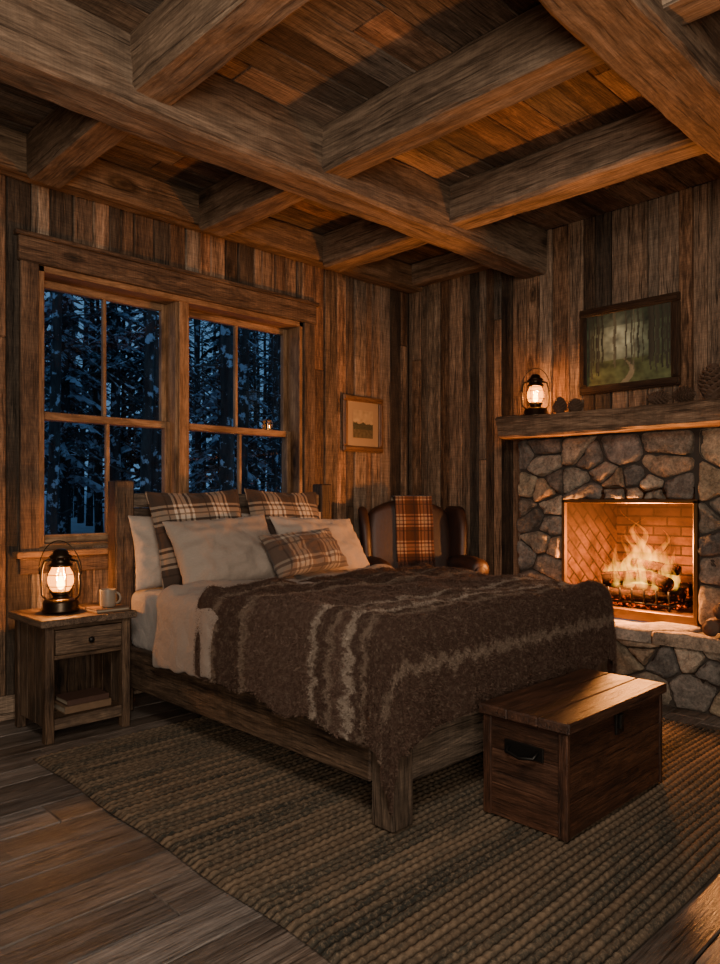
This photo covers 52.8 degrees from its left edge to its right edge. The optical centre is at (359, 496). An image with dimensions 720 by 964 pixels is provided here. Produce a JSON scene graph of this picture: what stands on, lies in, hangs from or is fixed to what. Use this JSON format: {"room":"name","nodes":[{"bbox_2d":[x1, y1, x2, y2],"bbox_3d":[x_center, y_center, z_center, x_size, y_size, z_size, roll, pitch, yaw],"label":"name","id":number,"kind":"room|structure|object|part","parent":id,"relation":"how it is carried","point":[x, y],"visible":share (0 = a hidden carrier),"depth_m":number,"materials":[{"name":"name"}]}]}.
{"room":"cabin bedroom","nodes":[
{"label":"cabin bedroom","id":0,"kind":"room"},
{"bbox_2d":[0,174,407,696],"bbox_3d":[-1.979,-0.360,3.936,6.860,3.100,0.206,0,0,-44],"label":"wall","id":1,"kind":"structure","parent":0,"point":[361,328],"depth_m":4.90,"materials":[{"name":"brown wood"}]},
{"bbox_2d":[0,689,143,721],"bbox_3d":[-1.908,1.125,3.843,6.450,0.130,0.022,0,0,-44],"label":"baseboard","id":2,"kind":"structure","parent":1,"relation":"attached to","point":[7,703],"depth_m":3.86,"materials":[{"name":"brown wood"}]},
{"bbox_2d":[12,228,319,574],"bbox_3d":[-1.147,-0.510,4.706,2.155,1.860,0.270,0,0,-44],"label":"window frame","id":3,"kind":"structure","parent":1,"relation":"attached to","point":[34,249],"depth_m":4.45,"materials":[{"name":"brown wood"}]},
{"bbox_2d":[44,280,290,542],"bbox_3d":[-1.191,-0.492,4.750,1.825,1.505,0.085,0,0,-44],"label":"sash","id":4,"kind":"object","parent":1,"relation":"attached to","point":[162,424],"visible":0.45,"depth_m":4.66,"materials":[{"name":"brown wood"}]},
{"bbox_2d":[342,394,382,452],"bbox_3d":[0.029,-0.575,5.730,0.440,0.440,0.032,0,0,-44],"label":"framed print","id":5,"kind":"object","parent":1,"relation":"attached to","point":[362,417],"visible":1,"depth_m":5.72,"materials":[{"name":"beige paper"}]},
{"bbox_2d":[0,693,719,963],"bbox_3d":[0.188,1.290,1.724,6.880,0.200,6.400,0,0,-44],"label":"floor","id":6,"kind":"structure","parent":0,"point":[80,884],"depth_m":2.18,"materials":[{"name":"brown wood"}]},
{"bbox_2d":[8,602,136,744],"bbox_3d":[-1.487,0.890,3.755,0.489,0.600,0.453,0,0,-44],"label":"nightstand","id":7,"kind":"object","parent":6,"relation":"on","point":[55,654],"visible":0.86,"depth_m":3.67,"materials":[{"name":"brown wood"}]},
{"bbox_2d":[39,540,82,613],"bbox_3d":[-1.531,0.403,3.707,0.180,0.365,0.180,0,0,-44],"label":"lantern","id":8,"kind":"object","parent":7,"relation":"on","point":[60,602],"visible":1,"depth_m":3.67,"materials":[{"name":"metal"}]},
{"bbox_2d":[54,687,110,714],"bbox_3d":[-1.428,1.041,3.717,0.240,0.064,0.170,0,0,-44],"label":"books","id":9,"kind":"object","parent":7,"relation":"on","point":[91,698],"visible":0.93,"depth_m":3.67,"materials":[{"name":"brown paper"}]},
{"bbox_3d":[-1.337,0.708,3.606,0.032,0.031,0.029,0,0,-44],"label":"knob","id":10,"kind":"part","parent":7,"relation":"part of","materials":[{"name":"black metal"}]},
{"bbox_2d":[85,604,129,613],"bbox_3d":[-1.313,0.580,3.771,0.180,0.018,0.135,0,0,-44],"label":"book","id":11,"kind":"object","parent":7,"relation":"on","point":[118,607],"visible":0.93,"depth_m":3.74,"materials":[{"name":"brown paper"}]},
{"bbox_2d":[99,588,120,606],"bbox_3d":[-1.304,0.524,3.769,0.093,0.090,0.091,0,0,-44],"label":"coffee mug","id":12,"kind":"object","parent":11,"relation":"on","point":[107,595],"visible":1,"depth_m":3.74,"materials":[{"name":"white ceramic"}]},
{"bbox_2d":[108,481,606,832],"bbox_3d":[-0.084,0.550,3.820,1.595,1.280,2.145,0,0,-44],"label":"bed","id":13,"kind":"object","parent":6,"relation":"on","point":[455,741],"visible":0.23,"depth_m":3.15,"materials":[{"name":"brown wood"}]},
{"bbox_2d":[128,515,162,590],"bbox_3d":[-1.021,0.305,4.159,0.620,0.409,0.170,0,0,-44],"label":"pillow","id":14,"kind":"object","parent":13,"relation":"on","point":[148,572],"visible":0.27,"depth_m":3.97,"materials":[{"name":"fabric"}]},
{"bbox_3d":[-0.073,0.677,3.816,1.455,0.335,1.995,0,0,-44],"label":"mattress","id":15,"kind":"part","parent":13,"relation":"part of","materials":[{"name":"fabric"}]},
{"bbox_2d":[145,489,240,589],"bbox_3d":[-0.881,0.225,4.073,0.609,0.548,0.225,0,0,-44],"label":"plaid pillow","id":16,"kind":"object","parent":13,"relation":"on","point":[178,507],"visible":0.45,"depth_m":3.98,"materials":[{"name":"brown fabric"}]},
{"bbox_3d":[-0.799,0.550,4.550,1.595,1.280,0.100,0,0,-44],"label":"headboard","id":17,"kind":"part","parent":13,"relation":"part of","materials":[{"name":"brown wood"}]},
{"bbox_2d":[152,564,392,678],"bbox_3d":[-0.218,0.634,3.972,1.714,0.419,0.597,0,0,-44],"label":"sheet","id":18,"kind":"object","parent":13,"relation":"on","point":[177,613],"visible":0.27,"depth_m":3.44,"materials":[{"name":"beige fabric"}]},
{"bbox_2d":[162,514,276,584],"bbox_3d":[-0.718,0.301,3.964,0.665,0.396,0.284,0,0,-44],"label":"pillow","id":19,"kind":"object","parent":18,"relation":"on","point":[230,549],"visible":0.86,"depth_m":3.86,"materials":[{"name":"beige fabric"}]},
{"bbox_2d":[258,528,348,577],"bbox_3d":[-0.304,0.311,4.115,0.213,0.251,0.580,0,0,38],"label":"lumbar pillow","id":20,"kind":"object","parent":18,"relation":"on","point":[290,554],"visible":1,"depth_m":4.01,"materials":[{"name":"brown fabric"}]},
{"bbox_2d":[241,512,320,518],"bbox_3d":[-0.471,0.305,4.697,0.659,0.408,0.168,0,0,-44],"label":"pillow","id":21,"kind":"object","parent":13,"relation":"on","point":[242,514],"visible":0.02,"depth_m":4.53,"materials":[{"name":"fabric"}]},
{"bbox_2d":[244,488,318,534],"bbox_3d":[-0.435,0.220,4.519,0.616,0.548,0.229,0,0,-44],"label":"plaid pillow","id":22,"kind":"object","parent":13,"relation":"on","point":[289,505],"visible":0.41,"depth_m":4.48,"materials":[{"name":"brown fabric"}]},
{"bbox_2d":[269,516,369,569],"bbox_3d":[-0.224,0.310,4.487,0.695,0.390,0.292,0,0,-44],"label":"pillow","id":23,"kind":"object","parent":13,"relation":"on","point":[342,531],"visible":0.46,"depth_m":4.51,"materials":[{"name":"fabric"}]},
{"bbox_3d":[-0.043,0.981,3.789,1.570,0.382,2.045,0,0,-44],"label":"frame","id":24,"kind":"part","parent":13,"relation":"part of","materials":[{"name":"brown wood"}]},
{"bbox_2d":[193,563,617,814],"bbox_3d":[0.271,0.743,3.466,1.728,0.710,1.268,0,0,-44],"label":"blanket","id":25,"kind":"object","parent":13,"relation":"on","point":[379,658],"visible":1,"depth_m":2.88,"materials":[{"name":"brown fabric"}]},
{"bbox_2d":[32,716,719,963],"bbox_3d":[0.338,1.179,3.295,2.626,0.018,2.543,0,0,-44],"label":"braided rug","id":26,"kind":"object","parent":6,"relation":"on","point":[292,836],"visible":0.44,"depth_m":2.42,"materials":[{"name":"fabric"}]},
{"bbox_2d":[479,668,666,841],"bbox_3d":[0.843,0.967,2.830,0.805,0.403,0.374,0,0,-44],"label":"wooden chest","id":27,"kind":"object","parent":26,"relation":"on","point":[562,753],"visible":1,"depth_m":2.63,"materials":[{"name":"brown wood"}]},
{"bbox_2d":[358,500,488,574],"bbox_3d":[0.426,0.605,5.285,0.836,1.170,0.729,0,0,-11],"label":"wingback chair","id":28,"kind":"object","parent":6,"relation":"on","point":[377,528],"visible":0.33,"depth_m":5.46,"materials":[{"name":"brown leather"}]},
{"bbox_2d":[390,495,434,567],"bbox_3d":[0.402,0.264,5.551,0.300,0.553,0.244,0,0,-11],"label":"plaid throw","id":29,"kind":"object","parent":28,"relation":"on","point":[413,513],"visible":0.95,"depth_m":5.48,"materials":[{"name":"orange fabric"}]},
{"bbox_2d":[495,398,719,716],"bbox_3d":[2.006,0.316,4.421,0.915,1.749,2.417,0,0,-44],"label":"fireplace","id":30,"kind":"object","parent":6,"relation":"on","point":[647,487],"visible":0.62,"depth_m":4.60,"materials":[{"name":"stone"}]},
{"bbox_2d":[521,368,550,414],"bbox_3d":[1.212,-0.721,5.008,0.166,0.335,0.166,0,0,-44],"label":"lantern","id":31,"kind":"object","parent":30,"relation":"on","point":[535,381],"visible":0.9,"depth_m":4.98,"materials":[{"name":"metal"}]},
{"bbox_2d":[552,397,566,412],"bbox_3d":[1.331,-0.607,4.830,0.102,0.126,0.102,0,0,-44],"label":"pine cone","id":32,"kind":"object","parent":30,"relation":"on","point":[559,406],"visible":0.97,"depth_m":4.80,"materials":[{"name":"brown plant"}]},
{"bbox_2d":[567,398,583,411],"bbox_3d":[1.415,-0.597,4.758,0.108,0.108,0.109,0,0,-44],"label":"pine cone","id":33,"kind":"object","parent":30,"relation":"on","point":[575,404],"visible":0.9,"depth_m":4.73,"materials":[{"name":"brown plant"}]},
{"bbox_2d":[495,398,719,440],"bbox_3d":[1.916,-0.481,4.325,0.393,0.155,2.400,0,0,-44],"label":"mantel shelf","id":34,"kind":"object","parent":30,"relation":"attached to","point":[695,416],"depth_m":4.49,"materials":[{"name":"brown wood"}]},
{"bbox_3d":[1.712,0.398,4.640,0.080,0.765,0.895,0,0,-44],"label":"firebox frame","id":35,"kind":"part","parent":30,"relation":"part of","materials":[{"name":"brick"}]},
{"bbox_2d":[601,558,692,612],"bbox_3d":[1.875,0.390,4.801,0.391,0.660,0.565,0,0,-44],"label":"firewood logs","id":36,"kind":"object","parent":30,"relation":"in","point":[649,584],"visible":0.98,"depth_m":4.70,"materials":[{"name":"brown wood"}]},
{"bbox_2d":[647,390,671,404],"bbox_3d":[1.797,-0.594,4.352,0.100,0.091,0.132,0,0,-44],"label":"pine cone","id":37,"kind":"object","parent":30,"relation":"on","point":[658,397],"visible":0.98,"depth_m":4.33,"materials":[{"name":"brown plant"}]},
{"bbox_2d":[672,385,695,401],"bbox_3d":[1.896,-0.600,4.238,0.106,0.104,0.144,0,0,-44],"label":"pine cone","id":38,"kind":"object","parent":30,"relation":"on","point":[682,394],"visible":0.97,"depth_m":4.21,"materials":[{"name":"brown plant"}]},
{"bbox_2d":[697,363,719,398],"bbox_3d":[2.009,-0.650,4.122,0.169,0.227,0.169,0,0,-44],"label":"pine cone","id":39,"kind":"object","parent":30,"relation":"on","point":[709,385],"visible":0.95,"depth_m":4.08,"materials":[{"name":"brown plant"}]},
{"bbox_2d":[701,603,719,636],"bbox_3d":[2.090,0.630,3.998,0.276,0.279,0.324,0,0,-44],"label":"firewood stack","id":40,"kind":"object","parent":30,"relation":"on","point":[710,627],"visible":1,"depth_m":3.97,"materials":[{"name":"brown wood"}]},
{"bbox_2d":[0,0,719,264],"bbox_3d":[0.188,-2.006,1.724,6.880,0.208,6.400,0,0,-44],"label":"ceiling","id":41,"kind":"structure","parent":0,"point":[327,58],"depth_m":3.45,"materials":[{"name":"brown wood"}]},
{"bbox_2d":[26,105,130,188],"bbox_3d":[-1.348,-1.788,3.522,0.200,0.253,0.940,0,0,-44],"label":"cross beam","id":42,"kind":"structure","parent":41,"relation":"attached to","point":[65,142],"depth_m":3.54,"materials":[{"name":"brown wood"}]},
{"bbox_2d":[0,125,423,293],"bbox_3d":[-1.848,-1.811,3.803,6.480,0.222,0.176,0,0,-44],"label":"beam","id":43,"kind":"structure","parent":41,"relation":"attached to","point":[102,181],"depth_m":4.40,"materials":[{"name":"brown wood"}]},
{"bbox_2d":[130,0,308,105],"bbox_3d":[-0.349,-1.786,2.500,0.203,0.260,1.480,0,0,-44],"label":"cross beam","id":44,"kind":"structure","parent":41,"relation":"attached to","point":[180,44],"depth_m":2.71,"materials":[{"name":"brown wood"}]},
{"bbox_2d":[199,172,304,236],"bbox_3d":[-0.607,-1.787,4.248,0.199,0.260,0.940,0,0,-44],"label":"cross beam","id":45,"kind":"structure","parent":41,"relation":"attached to","point":[238,201],"depth_m":4.27,"materials":[{"name":"brown wood"}]},
{"bbox_2d":[0,0,546,278],"bbox_3d":[-1.058,-1.754,2.996,6.480,0.330,0.237,0,0,-44],"label":"beam","id":46,"kind":"structure","parent":41,"relation":"attached to","point":[58,52],"depth_m":3.32,"materials":[{"name":"brown wood"}]},
{"bbox_2d":[323,219,426,271],"bbox_3d":[0.130,-1.787,4.970,0.199,0.255,0.940,0,0,-44],"label":"cross beam","id":47,"kind":"structure","parent":41,"relation":"attached to","point":[363,241],"depth_m":4.99,"materials":[{"name":"brown wood"}]},
{"bbox_2d":[412,252,489,286],"bbox_3d":[0.798,-1.820,5.624,0.138,0.190,0.940,0,0,-44],"label":"beam","id":48,"kind":"structure","parent":41,"relation":"attached to","point":[451,265],"depth_m":5.70,"materials":[{"name":"brown wood"}]},
{"bbox_2d":[322,4,603,178],"bbox_3d":[0.394,-1.786,3.227,0.200,0.259,1.480,0,0,-44],"label":"cross beam","id":49,"kind":"structure","parent":41,"relation":"attached to","point":[531,53],"depth_m":3.10,"materials":[{"name":"brown wood"}]},
{"bbox_2d":[449,106,705,229],"bbox_3d":[1.130,-1.786,3.948,0.199,0.258,1.480,0,0,-44],"label":"cross beam","id":50,"kind":"structure","parent":41,"relation":"attached to","point":[643,141],"depth_m":3.84,"materials":[{"name":"brown wood"}]},
{"bbox_2d":[539,0,719,162],"bbox_3d":[0.142,-1.754,1.771,6.480,0.330,0.267,0,0,-44],"label":"beam","id":51,"kind":"structure","parent":41,"relation":"attached to","point":[675,67],"depth_m":2.67,"materials":[{"name":"brown wood"}]},
{"bbox_2d":[662,0,719,25],"bbox_3d":[1.555,-1.788,2.040,0.198,0.255,1.340,0,0,-44],"label":"cross beam","id":52,"kind":"structure","parent":41,"relation":"attached to","point":[684,12],"depth_m":2.47,"materials":[{"name":"brown wood"}]},
{"bbox_2d":[408,179,719,575],"bbox_3d":[2.573,-0.360,4.059,0.205,3.100,6.380,0,0,-44],"label":"wall","id":53,"kind":"structure","parent":0,"point":[474,338],"depth_m":5.37,"materials":[{"name":"brown wood"}]},
{"bbox_2d":[579,291,680,395],"bbox_3d":[1.743,-0.985,4.729,0.032,0.580,0.680,0,0,-44],"label":"landscape painting","id":54,"kind":"object","parent":53,"relation":"attached to","point":[634,344],"visible":1,"depth_m":4.71,"materials":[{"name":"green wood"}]},
{"label":"outside","id":55,"kind":"structure","parent":0,"visible":0},
{"bbox_2d":[44,491,280,534],"bbox_3d":[-4.420,0.539,40.248,70.000,2.245,55.000,0,0,-44],"label":"snowy ground","id":56,"kind":"structure","parent":55,"point":[76,527],"depth_m":24.13,"materials":[{"name":"blue snow"}]},
{"bbox_2d":[44,289,281,534],"bbox_3d":[0.369,-6.218,40.269,56.309,15.669,40.626,0,0,-44],"label":"forest","id":57,"kind":"object","parent":56,"relation":"on","point":[65,447],"visible":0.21,"depth_m":17.86,"materials":[{"name":"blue plant"}]}
]}

